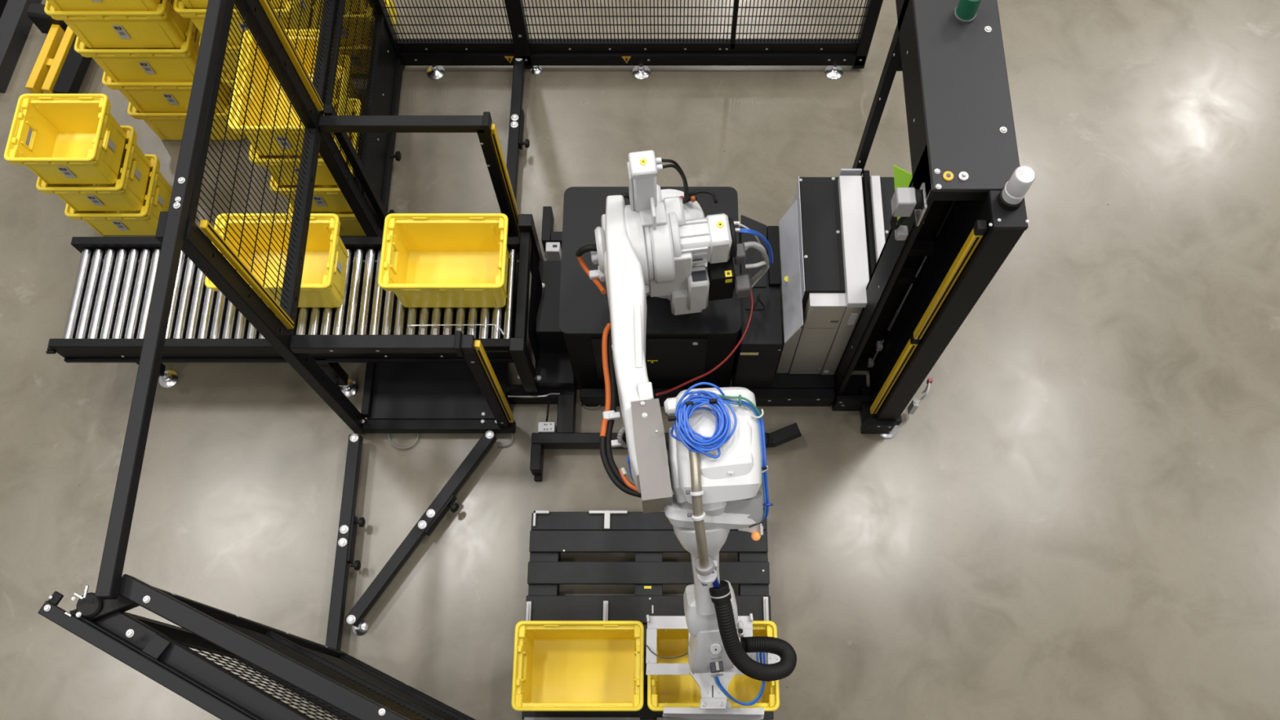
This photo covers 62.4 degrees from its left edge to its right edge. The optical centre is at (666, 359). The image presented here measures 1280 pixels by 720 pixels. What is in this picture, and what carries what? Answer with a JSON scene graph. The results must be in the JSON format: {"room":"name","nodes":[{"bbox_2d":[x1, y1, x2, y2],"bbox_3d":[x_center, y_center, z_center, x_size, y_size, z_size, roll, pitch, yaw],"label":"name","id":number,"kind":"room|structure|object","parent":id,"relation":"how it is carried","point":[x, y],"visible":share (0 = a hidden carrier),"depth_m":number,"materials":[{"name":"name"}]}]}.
{"room":"distribution center","nodes":[
{"label":"distribution center","id":0,"kind":"room"},
{"bbox_2d":[0,0,1279,719],"bbox_3d":[0.000,-1.775,6.565,28.000,0.001,24.000,0,69,0],"label":"floor","id":1,"kind":"structure","parent":0,"point":[1077,517],"depth_m":5.73,"materials":[{"name":"concrete"}]},
{"bbox_2d":[0,0,41,93],"bbox_3d":[-4.160,-2.059,6.609,0.246,0.120,0.816,6,69,2],"label":"beam","id":2,"kind":"structure","parent":1,"relation":"on","point":[15,25],"depth_m":6.57,"materials":[{"name":"black metal"}]},
{"bbox_2d":[25,3,92,93],"bbox_3d":[-3.723,-1.872,6.474,0.401,0.240,0.614,0,69,0],"label":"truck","id":3,"kind":"object","parent":1,"relation":"on","point":[58,68],"visible":0.71,"depth_m":6.42,"materials":[{"name":"yellow metal"}]},
{"bbox_2d":[64,154,172,235],"bbox_3d":[-3.122,-0.930,6.076,0.460,0.310,0.400,0,69,0],"label":"plastic crate","id":4,"kind":"object","parent":1,"relation":"on","point":[144,221],"visible":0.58,"depth_m":6.01,"materials":[{"name":"yellow plastic"}]},
{"bbox_2d":[35,125,151,211],"bbox_3d":[-3.119,-1.033,5.805,0.460,0.310,0.400,0,69,0],"label":"plastic crate","id":5,"kind":"object","parent":4,"relation":"on","point":[127,193],"visible":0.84,"depth_m":5.77,"materials":[{"name":"yellow plastic"}]},
{"bbox_2d":[4,93,126,184],"bbox_3d":[-3.120,-1.139,5.535,0.460,0.310,0.400,0,69,0],"label":"plastic crate","id":6,"kind":"object","parent":5,"relation":"on","point":[75,138],"visible":1,"depth_m":5.52,"materials":[{"name":"yellow plastic"}]},
{"bbox_2d":[87,196,97,202],"bbox_3d":[-3.120,-0.873,5.745,0.034,0.065,0.001,0,69,0],"label":"print","id":7,"kind":"object","parent":5,"relation":"attached to","point":[91,199],"depth_m":5.74},
{"bbox_2d":[127,87,245,139],"bbox_3d":[-2.811,-1.538,6.297,0.600,0.330,0.400,0,69,0],"label":"plastic crate","id":8,"kind":"object","parent":1,"relation":"on","point":[166,125],"visible":0.22,"depth_m":6.22,"materials":[{"name":"yellow plastic"}]},
{"bbox_2d":[102,71,231,111],"bbox_3d":[-2.811,-1.642,6.024,0.600,0.330,0.400,0,69,0],"label":"plastic crate","id":9,"kind":"object","parent":8,"relation":"on","point":[144,96],"visible":0.28,"depth_m":5.96,"materials":[{"name":"yellow plastic"}]},
{"bbox_2d":[74,17,200,82],"bbox_3d":[-2.811,-1.744,5.750,0.600,0.330,0.400,0,69,0],"label":"plastic crate","id":10,"kind":"object","parent":9,"relation":"on","point":[120,64],"visible":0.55,"depth_m":5.67,"materials":[{"name":"yellow plastic"}]},
{"bbox_2d":[44,0,189,48],"bbox_3d":[-2.808,-1.853,5.480,0.600,0.330,0.400,0,69,0],"label":"plastic crate","id":11,"kind":"object","parent":10,"relation":"on","point":[163,28],"visible":0.88,"depth_m":5.42,"materials":[{"name":"yellow plastic"}]},
{"bbox_2d":[47,0,160,11],"bbox_3d":[-2.811,-1.953,5.205,0.600,0.330,0.400,0,69,0],"label":"plastic crate","id":12,"kind":"object","parent":11,"relation":"on","point":[59,5],"visible":1,"depth_m":5.25,"materials":[{"name":"yellow plastic"}]},
{"bbox_2d":[114,26,126,35],"bbox_3d":[-2.809,-1.691,5.423,0.034,0.065,0.001,0,69,0],"label":"print","id":13,"kind":"object","parent":11,"relation":"attached to","point":[117,30],"depth_m":5.43},
{"bbox_2d":[139,62,148,68],"bbox_3d":[-2.812,-1.582,5.694,0.034,0.065,0.001,0,69,0],"label":"print","id":14,"kind":"object","parent":10,"relation":"attached to","point":[142,65],"depth_m":5.69},
{"bbox_2d":[164,94,174,102],"bbox_3d":[-2.812,-1.480,5.968,0.034,0.065,0.001,0,69,0],"label":"print","id":15,"kind":"object","parent":9,"relation":"attached to","point":[167,98],"depth_m":5.97},
{"bbox_2d":[94,0,404,599],"bbox_3d":[-1.643,-0.732,4.886,0.134,2.332,3.945,1,69,0],"label":"fence","id":16,"kind":"object","parent":1,"relation":"on","point":[367,196],"visible":0.94,"depth_m":4.37,"materials":[{"name":"black metal"}]},
{"bbox_2d":[38,585,358,719],"bbox_3d":[-0.799,1.563,4.015,2.321,2.263,0.181,25,71,9],"label":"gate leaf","id":17,"kind":"object","parent":16,"relation":"attached to","point":[161,651],"visible":0.84,"depth_m":3.14,"materials":[{"name":"black metal"}]},
{"bbox_2d":[199,219,293,328],"bbox_3d":[-1.613,-0.311,4.101,0.025,0.920,0.032,0,69,0],"label":"curtain","id":18,"kind":"object","parent":16,"relation":"hanging from","point":[207,228],"depth_m":4.02,"materials":[{"name":"yellow metal"}]},
{"bbox_2d":[258,0,324,111],"bbox_3d":[-1.613,-1.338,4.493,0.025,0.920,0.032,0,69,0],"label":"curtain","id":19,"kind":"object","parent":16,"relation":"hanging from","point":[266,4],"depth_m":4.52,"materials":[{"name":"yellow metal"}]},
{"bbox_2d":[45,213,543,397],"bbox_3d":[-1.865,-0.248,5.575,2.447,0.760,0.762,0,69,0],"label":"conveyor","id":20,"kind":"object","parent":1,"relation":"on","point":[107,318],"visible":0.6,"depth_m":5.34,"materials":[{"name":"metal"}]},
{"bbox_2d":[204,213,348,307],"bbox_3d":[-1.896,-0.471,5.227,0.600,0.330,0.400,0,69,0],"label":"plastic crate","id":21,"kind":"object","parent":20,"relation":"on","point":[326,258],"visible":0.66,"depth_m":5.26,"materials":[{"name":"yellow plastic"}]},
{"bbox_2d":[86,262,518,338],"bbox_3d":[-1.909,-0.276,5.514,2.338,0.015,0.520,0,69,0],"label":"rollers","id":22,"kind":"object","parent":20,"relation":"on","point":[467,308],"depth_m":5.49,"materials":[{"name":"silver metal"}]},
{"bbox_2d":[377,213,510,307],"bbox_3d":[-1.073,-0.471,5.227,0.600,0.330,0.400,0,69,0],"label":"plastic crate","id":23,"kind":"object","parent":20,"relation":"on","point":[440,260],"visible":1,"depth_m":5.25,"materials":[{"name":"yellow plastic"}]},
{"bbox_2d":[118,573,475,719],"bbox_3d":[-0.653,1.504,4.052,2.200,2.257,0.060,24,71,9],"label":"fence","id":24,"kind":"object","parent":1,"relation":"on","point":[334,677],"visible":1,"depth_m":3.17,"materials":[{"name":"black metal"}]},
{"bbox_2d":[288,203,366,235],"bbox_3d":[-1.893,-1.012,6.107,0.430,0.310,0.580,0,69,0],"label":"plastic crate","id":25,"kind":"object","parent":1,"relation":"on","point":[349,224],"visible":0.06,"depth_m":6.06,"materials":[{"name":"yellow plastic"}]},
{"bbox_2d":[269,98,360,211],"bbox_3d":[-1.893,-1.113,5.835,0.430,0.310,0.580,0,69,0],"label":"plastic crate","id":26,"kind":"object","parent":25,"relation":"on","point":[325,197],"visible":0.27,"depth_m":5.75,"materials":[{"name":"yellow plastic"}]},
{"bbox_2d":[248,65,352,185],"bbox_3d":[-1.897,-1.218,5.564,0.430,0.310,0.580,0,69,0],"label":"plastic crate","id":27,"kind":"object","parent":26,"relation":"on","point":[323,175],"visible":0.26,"depth_m":5.50,"materials":[{"name":"yellow plastic"}]},
{"bbox_2d":[227,29,337,155],"bbox_3d":[-1.892,-1.323,5.294,0.430,0.310,0.580,0,69,0],"label":"plastic crate","id":28,"kind":"object","parent":27,"relation":"on","point":[241,103],"visible":0.37,"depth_m":5.27,"materials":[{"name":"yellow plastic"}]},
{"bbox_2d":[314,197,322,203],"bbox_3d":[-1.894,-0.868,5.744,0.034,0.065,0.001,0,69,0],"label":"print","id":29,"kind":"object","parent":26,"relation":"attached to","point":[317,200],"depth_m":5.74},
{"bbox_2d":[325,433,364,650],"bbox_3d":[-1.625,0.932,5.455,0.122,0.142,1.111,0,69,0],"label":"brace","id":30,"kind":"object","parent":1,"relation":"on","point":[348,524],"visible":0.97,"depth_m":5.39,"materials":[{"name":"black metal"}]},
{"bbox_2d":[337,537,346,546],"bbox_3d":[-1.655,0.931,5.389,0.045,0.006,0.045,-25,71,-9],"label":"washer","id":31,"kind":"object","parent":30,"relation":"in","point":[342,542],"depth_m":5.39,"materials":[{"name":"silver metal"}]},
{"bbox_2d":[339,524,348,533],"bbox_3d":[-1.655,0.869,5.413,0.045,0.006,0.045,25,71,9],"label":"washer","id":32,"kind":"object","parent":30,"relation":"in","point":[344,529],"depth_m":5.41,"materials":[{"name":"silver metal"}]},
{"bbox_2d":[349,433,358,442],"bbox_3d":[-1.655,0.413,5.587,0.045,0.006,0.045,25,71,9],"label":"washer","id":33,"kind":"object","parent":30,"relation":"in","point":[353,437],"depth_m":5.58,"materials":[{"name":"silver metal"}]},
{"bbox_2d":[340,54,358,98],"bbox_3d":[-2.162,-1.556,6.304,0.600,0.330,0.400,0,69,0],"label":"plastic crate","id":34,"kind":"object","parent":1,"relation":"on","point":[340,55],"visible":0.07,"depth_m":6.22,"materials":[{"name":"yellow plastic"}]},
{"bbox_2d":[221,40,345,92],"bbox_3d":[-2.159,-1.658,6.030,0.600,0.330,0.400,0,69,0],"label":"plastic crate","id":35,"kind":"object","parent":34,"relation":"on","point":[223,75],"visible":0.07,"depth_m":5.83,"materials":[{"name":"yellow plastic"}]},
{"bbox_2d":[199,0,322,79],"bbox_3d":[-2.160,-1.764,5.758,0.600,0.330,0.400,0,69,0],"label":"plastic crate","id":36,"kind":"object","parent":35,"relation":"on","point":[226,57],"visible":0.09,"depth_m":5.66,"materials":[{"name":"yellow plastic"}]},
{"bbox_2d":[173,0,313,45],"bbox_3d":[-2.166,-1.867,5.485,0.600,0.330,0.400,0,69,0],"label":"plastic crate","id":37,"kind":"object","parent":36,"relation":"on","point":[197,15],"visible":0.36,"depth_m":5.38,"materials":[{"name":"yellow plastic"}]},
{"bbox_2d":[181,0,288,8],"bbox_3d":[-2.164,-1.976,5.214,0.600,0.330,0.400,0,69,0],"label":"plastic crate","id":38,"kind":"object","parent":37,"relation":"on","point":[188,3],"visible":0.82,"depth_m":5.27,"materials":[{"name":"yellow plastic"}]},
{"bbox_2d":[338,0,396,74],"bbox_3d":[-1.895,-2.065,6.509,0.430,0.310,0.580,0,69,0],"label":"plastic crate","id":39,"kind":"object","parent":1,"relation":"on","point":[387,1],"visible":0.17,"depth_m":6.43,"materials":[{"name":"yellow plastic"}]},
{"bbox_2d":[335,1,374,44],"bbox_3d":[-1.894,-2.166,6.237,0.430,0.310,0.580,0,69,0],"label":"plastic crate","id":40,"kind":"object","parent":39,"relation":"on","point":[367,2],"visible":0.23,"depth_m":6.16,"materials":[{"name":"yellow plastic"}]},
{"bbox_2d":[320,0,366,11],"bbox_3d":[-1.891,-2.272,5.967,0.430,0.310,0.580,0,69,0],"label":"plastic crate","id":41,"kind":"object","parent":40,"relation":"on","point":[322,0],"visible":0.19,"depth_m":5.98,"materials":[{"name":"yellow plastic"}]},
{"bbox_2d":[387,433,418,448],"bbox_3d":[-1.425,0.434,5.700,0.169,0.007,0.096,0,69,0],"label":"cable","id":42,"kind":"object","parent":1,"relation":"on","point":[389,439],"visible":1,"depth_m":5.69,"materials":[{"name":"grey plastic"}]},
{"bbox_2d":[288,111,519,433],"bbox_3d":[-1.222,-0.372,5.326,0.826,1.315,1.185,0,69,0],"label":"frame","id":43,"kind":"object","parent":1,"relation":"on","point":[469,397],"visible":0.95,"depth_m":5.56,"materials":[{"name":"black metal"}]},
{"bbox_2d":[366,362,508,419],"bbox_3d":[-1.235,-0.188,5.844,0.740,0.015,1.080,0,69,0],"label":"tray","id":44,"kind":"object","parent":43,"relation":"on","point":[401,390],"depth_m":5.70,"materials":[{"name":"black metal"}]},
{"bbox_2d":[474,340,514,422],"bbox_3d":[-0.822,0.122,5.086,0.026,1.090,0.032,0,69,0],"label":"curtain","id":45,"kind":"object","parent":43,"relation":"hanging from","point":[482,362],"depth_m":5.01,"materials":[{"name":"yellow metal"}]},
{"bbox_2d":[490,124,519,236],"bbox_3d":[-0.822,-0.905,5.478,0.026,1.090,0.032,0,69,0],"label":"curtain","id":46,"kind":"object","parent":43,"relation":"hanging from","point":[496,153],"depth_m":5.39,"materials":[{"name":"metal"}]},
{"bbox_2d":[345,430,497,635],"bbox_3d":[-1.237,0.892,5.471,0.122,0.142,1.222,32,72,11],"label":"brace","id":47,"kind":"object","parent":1,"relation":"on","point":[445,500],"visible":1,"depth_m":5.42,"materials":[{"name":"black metal"}]},
{"bbox_2d":[346,614,355,624],"bbox_3d":[-1.571,1.291,5.252,0.045,0.006,0.045,43,75,15],"label":"washer","id":48,"kind":"object","parent":47,"relation":"in","point":[350,619],"depth_m":5.25,"materials":[{"name":"silver metal"}]},
{"bbox_2d":[417,520,426,528],"bbox_3d":[-1.256,0.846,5.422,0.045,0.006,0.045,8,69,3],"label":"washer","id":49,"kind":"object","parent":47,"relation":"in","point":[422,524],"depth_m":5.42,"materials":[{"name":"silver metal"}]},
{"bbox_2d":[426,508,435,517],"bbox_3d":[-1.217,0.791,5.443,0.045,0.006,0.045,25,71,9],"label":"washer","id":50,"kind":"object","parent":47,"relation":"in","point":[430,513],"depth_m":5.44,"materials":[{"name":"silver metal"}]},
{"bbox_2d":[485,430,493,439],"bbox_3d":[-0.938,0.396,5.594,0.045,0.006,0.045,43,75,15],"label":"washer","id":51,"kind":"object","parent":47,"relation":"in","point":[489,434],"depth_m":5.59,"materials":[{"name":"silver metal"}]},
{"bbox_2d":[498,389,513,446],"bbox_3d":[-0.868,0.315,5.746,0.076,0.007,0.322,0,69,0],"label":"cable","id":52,"kind":"object","parent":1,"relation":"on","point":[508,389],"visible":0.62,"depth_m":5.70,"materials":[{"name":"grey plastic"}]},
{"bbox_2d":[506,57,529,236],"bbox_3d":[-0.879,-1.277,6.299,0.126,0.142,1.220,0,69,0],"label":"brace","id":53,"kind":"object","parent":1,"relation":"on","point":[515,142],"visible":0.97,"depth_m":6.28,"materials":[{"name":"black metal"}]},
{"bbox_2d":[510,120,518,128],"bbox_3d":[-0.907,-1.402,6.280,0.045,0.006,0.045,43,75,15],"label":"washer","id":54,"kind":"object","parent":53,"relation":"in","point":[513,124],"depth_m":6.28,"materials":[{"name":"silver metal"}]},
{"bbox_2d":[511,114,518,120],"bbox_3d":[-0.906,-1.447,6.298,0.045,0.006,0.045,43,75,15],"label":"washer","id":55,"kind":"object","parent":53,"relation":"in","point":[513,117],"depth_m":6.29,"materials":[{"name":"silver metal"}]},
{"bbox_2d":[507,261,577,404],"bbox_3d":[-0.677,-0.141,5.669,0.363,0.508,0.629,0,69,0],"label":"plinth","id":56,"kind":"object","parent":1,"relation":"on","point":[555,376],"visible":0.76,"depth_m":5.63,"materials":[{"name":"black metal"}]},
{"bbox_2d":[537,400,556,432],"bbox_3d":[-0.641,0.298,5.709,0.090,0.121,0.226,0,69,0],"label":"box","id":57,"kind":"object","parent":1,"relation":"on","point":[543,427],"visible":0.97,"depth_m":5.62,"materials":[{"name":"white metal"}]},
{"bbox_2d":[541,206,562,251],"bbox_3d":[-0.628,-0.757,6.102,0.168,0.140,0.224,0,69,0],"label":"bracket","id":58,"kind":"object","parent":1,"relation":"on","point":[548,235],"visible":0.59,"depth_m":6.03,"materials":[{"name":"black metal"}]},
{"bbox_2d":[545,242,561,261],"bbox_3d":[-0.644,-0.612,6.035,0.080,0.162,0.060,0,69,0],"label":"box","id":59,"kind":"object","parent":1,"relation":"on","point":[553,250],"visible":0.86,"depth_m":5.97,"materials":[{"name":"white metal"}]},
{"bbox_2d":[524,717,639,719],"bbox_3d":[-0.406,1.750,5.134,0.555,0.159,0.018,0,69,0],"label":"rail","id":60,"kind":"object","parent":1,"relation":"on","point":[525,718],"visible":0.77,"depth_m":5.06,"materials":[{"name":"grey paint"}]},
{"bbox_2d":[578,401,599,408],"bbox_3d":[-0.414,0.239,5.775,0.127,0.007,0.069,-19,70,-7],"label":"cable","id":61,"kind":"object","parent":1,"relation":"on","point":[579,402],"visible":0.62,"depth_m":5.76,"materials":[{"name":"grey plastic"}]},
{"bbox_2d":[383,0,883,79],"bbox_3d":[-0.201,-2.195,5.548,2.848,2.200,0.140,0,69,0],"label":"fence","id":62,"kind":"object","parent":1,"relation":"on","point":[435,52],"visible":1,"depth_m":6.35,"materials":[{"name":"black metal"}]},
{"bbox_2d":[521,511,773,719],"bbox_3d":[-0.092,1.273,5.303,1.222,0.184,1.015,0,69,0],"label":"wooden pallet","id":63,"kind":"object","parent":1,"relation":"on","point":[648,535],"depth_m":5.32,"materials":[{"name":"black wood"}]},
{"bbox_2d":[533,510,549,526],"bbox_3d":[-0.643,0.813,5.412,0.080,0.020,0.080,0,69,0],"label":"guide angle","id":64,"kind":"object","parent":63,"relation":"on","point":[535,512],"visible":1,"depth_m":5.41,"materials":[{"name":"white metal"}]},
{"bbox_2d":[511,620,644,711],"bbox_3d":[-0.405,1.460,4.998,0.600,0.330,0.400,0,69,0],"label":"plastic crate","id":65,"kind":"object","parent":63,"relation":"on","point":[559,665],"visible":1,"depth_m":5.11,"materials":[{"name":"yellow plastic"}]},
{"bbox_2d":[589,510,626,528],"bbox_3d":[-0.300,0.819,5.409,0.196,0.022,0.094,0,69,0],"label":"guide angle","id":66,"kind":"object","parent":63,"relation":"on","point":[606,513],"visible":1,"depth_m":5.41,"materials":[{"name":"white metal"}]},
{"bbox_2d":[647,620,779,711],"bbox_3d":[0.213,1.460,4.998,0.600,0.330,0.400,0,69,0],"label":"plastic crate","id":67,"kind":"object","parent":63,"relation":"on","point":[663,691],"visible":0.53,"depth_m":5.10,"materials":[{"name":"yellow plastic"}]},
{"bbox_2d":[558,186,741,389],"bbox_3d":[-0.070,-0.345,5.564,0.892,0.850,0.804,0,69,0],"label":"pedestal","id":68,"kind":"object","parent":1,"relation":"on","point":[681,348],"visible":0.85,"depth_m":5.21,"materials":[{"name":"black metal"}]},
{"bbox_2d":[575,150,796,719],"bbox_3d":[0.075,0.259,4.449,0.944,1.526,2.325,0,69,0],"label":"robot","id":69,"kind":"object","parent":68,"relation":"on","point":[662,244],"depth_m":4.22,"materials":[{"name":"white paint"}]},
{"bbox_2d":[704,213,732,263],"bbox_3d":[0.222,-0.529,4.609,0.100,0.197,0.150,-7,69,-3],"label":"motor","id":70,"kind":"object","parent":69,"relation":"attached to","point":[717,227],"depth_m":4.53,"materials":[{"name":"white paint"}]},
{"bbox_2d":[751,531,760,540],"bbox_3d":[0.338,0.665,3.992,0.036,0.042,0.036,0,69,0],"label":"lamp","id":71,"kind":"object","parent":69,"relation":"attached to","point":[756,535],"depth_m":3.98,"materials":[{"name":"orange plastic"}]},
{"bbox_2d":[529,394,801,481],"bbox_3d":[0.002,0.410,5.642,1.435,0.166,0.450,0,69,0],"label":"floor guide","id":72,"kind":"object","parent":1,"relation":"on","point":[565,437],"visible":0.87,"depth_m":5.59,"materials":[{"name":"black metal"}]},
{"bbox_2d":[579,214,835,406],"bbox_3d":[0.219,-0.235,5.533,1.370,0.830,0.736,0,69,0],"label":"platform","id":73,"kind":"object","parent":1,"relation":"on","point":[757,357],"visible":0.76,"depth_m":5.28,"materials":[{"name":"black metal"}]},
{"bbox_2d":[656,717,759,719],"bbox_3d":[0.201,1.750,5.134,0.498,0.159,0.018,0,69,0],"label":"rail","id":74,"kind":"object","parent":1,"relation":"on","point":[657,718],"visible":0.46,"depth_m":5.06,"materials":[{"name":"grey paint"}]},
{"bbox_2d":[775,168,894,374],"bbox_3d":[0.830,-0.363,5.408,0.530,1.115,0.774,0,69,0],"label":"base cabinet","id":75,"kind":"object","parent":1,"relation":"on","point":[834,232],"visible":0.88,"depth_m":4.99,"materials":[{"name":"metal"}]},
{"bbox_2d":[831,0,1035,438],"bbox_3d":[1.099,-0.796,4.843,0.584,2.520,1.657,0,69,0],"label":"control tower","id":76,"kind":"object","parent":1,"relation":"on","point":[969,187],"visible":0.99,"depth_m":3.87,"materials":[{"name":"black metal"}]},
{"bbox_2d":[870,338,917,413],"bbox_3d":[1.082,0.092,5.071,0.032,0.980,0.034,0,69,0],"label":"curtain","id":77,"kind":"object","parent":76,"relation":"hanging from","point":[906,362],"depth_m":5.01,"materials":[{"name":"yellow metal"}]},
{"bbox_2d":[893,164,924,223],"bbox_3d":[0.924,-0.616,4.041,0.100,0.291,0.181,-22,71,-8],"label":"panel","id":78,"kind":"object","parent":76,"relation":"attached to","point":[902,178],"visible":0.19,"depth_m":3.94,"materials":[{"name":"green paint"}]},
{"bbox_2d":[913,228,982,339],"bbox_3d":[1.082,-0.275,4.109,0.032,0.960,0.034,0,69,0],"label":"curtain","id":79,"kind":"object","parent":76,"relation":"hanging from","point":[971,247],"depth_m":4.03,"materials":[{"name":"yellow metal"}]},
{"bbox_2d":[953,0,981,23],"bbox_3d":[1.088,-1.282,3.797,0.080,0.121,0.080,0,69,0],"label":"lamp","id":80,"kind":"object","parent":76,"relation":"on","point":[965,12],"visible":1,"depth_m":3.80,"materials":[{"name":"green plastic"}]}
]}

